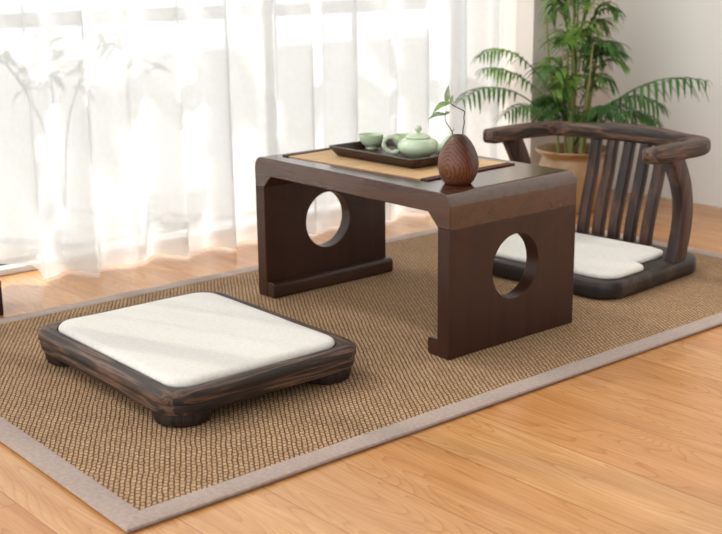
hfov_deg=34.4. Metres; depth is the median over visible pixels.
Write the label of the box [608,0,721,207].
wall
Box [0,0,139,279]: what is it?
sheer curtain
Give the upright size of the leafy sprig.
0.128 m
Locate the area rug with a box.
[0,224,721,532]
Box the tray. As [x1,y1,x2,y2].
[329,139,439,167]
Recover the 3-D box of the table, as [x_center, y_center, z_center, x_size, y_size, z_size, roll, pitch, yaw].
[0.114,-0.074,2.799,0.400,0.355,0.693,-13,19,-38]
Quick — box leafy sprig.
[428,85,464,134]
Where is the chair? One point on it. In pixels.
(610, 266)
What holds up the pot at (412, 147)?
attached to the teapot
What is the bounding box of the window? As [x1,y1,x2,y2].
[0,264,36,275]
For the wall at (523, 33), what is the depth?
4.03 m
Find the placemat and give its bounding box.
[282,148,514,180]
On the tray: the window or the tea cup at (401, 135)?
the tea cup at (401, 135)
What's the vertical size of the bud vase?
0.105 m
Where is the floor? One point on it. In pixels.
(632, 444)
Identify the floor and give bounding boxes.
[0,189,721,533]
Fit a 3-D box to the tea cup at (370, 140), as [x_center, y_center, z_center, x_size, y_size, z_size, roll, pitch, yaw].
[0.025,-0.314,2.911,0.062,0.036,0.062,-13,19,-38]
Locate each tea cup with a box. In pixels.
[359,132,383,148]
[392,133,410,145]
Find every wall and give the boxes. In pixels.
[502,0,612,164]
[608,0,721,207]
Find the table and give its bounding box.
[255,147,576,359]
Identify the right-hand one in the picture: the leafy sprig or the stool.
the leafy sprig
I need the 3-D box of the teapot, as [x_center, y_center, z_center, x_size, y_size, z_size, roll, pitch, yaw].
[0.135,-0.300,2.774,0.112,0.075,0.140,-13,19,-38]
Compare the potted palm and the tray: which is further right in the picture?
the potted palm
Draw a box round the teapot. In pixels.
[382,125,451,157]
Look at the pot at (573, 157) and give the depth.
3.87 m
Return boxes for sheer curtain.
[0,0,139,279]
[123,0,504,260]
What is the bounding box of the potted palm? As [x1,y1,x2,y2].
[450,0,709,213]
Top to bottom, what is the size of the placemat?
0.003 m
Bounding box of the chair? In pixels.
[483,121,710,298]
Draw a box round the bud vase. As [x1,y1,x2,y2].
[438,134,478,185]
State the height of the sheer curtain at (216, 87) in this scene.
2.502 m
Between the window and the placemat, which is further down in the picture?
the window
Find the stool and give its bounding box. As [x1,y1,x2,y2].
[38,291,356,427]
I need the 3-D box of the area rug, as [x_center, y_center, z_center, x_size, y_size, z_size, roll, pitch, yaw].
[0.084,0.107,2.828,2.114,0.009,1.168,-13,19,-38]
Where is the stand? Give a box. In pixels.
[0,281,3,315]
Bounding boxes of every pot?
[397,137,437,157]
[536,142,605,213]
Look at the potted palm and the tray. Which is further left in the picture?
the tray

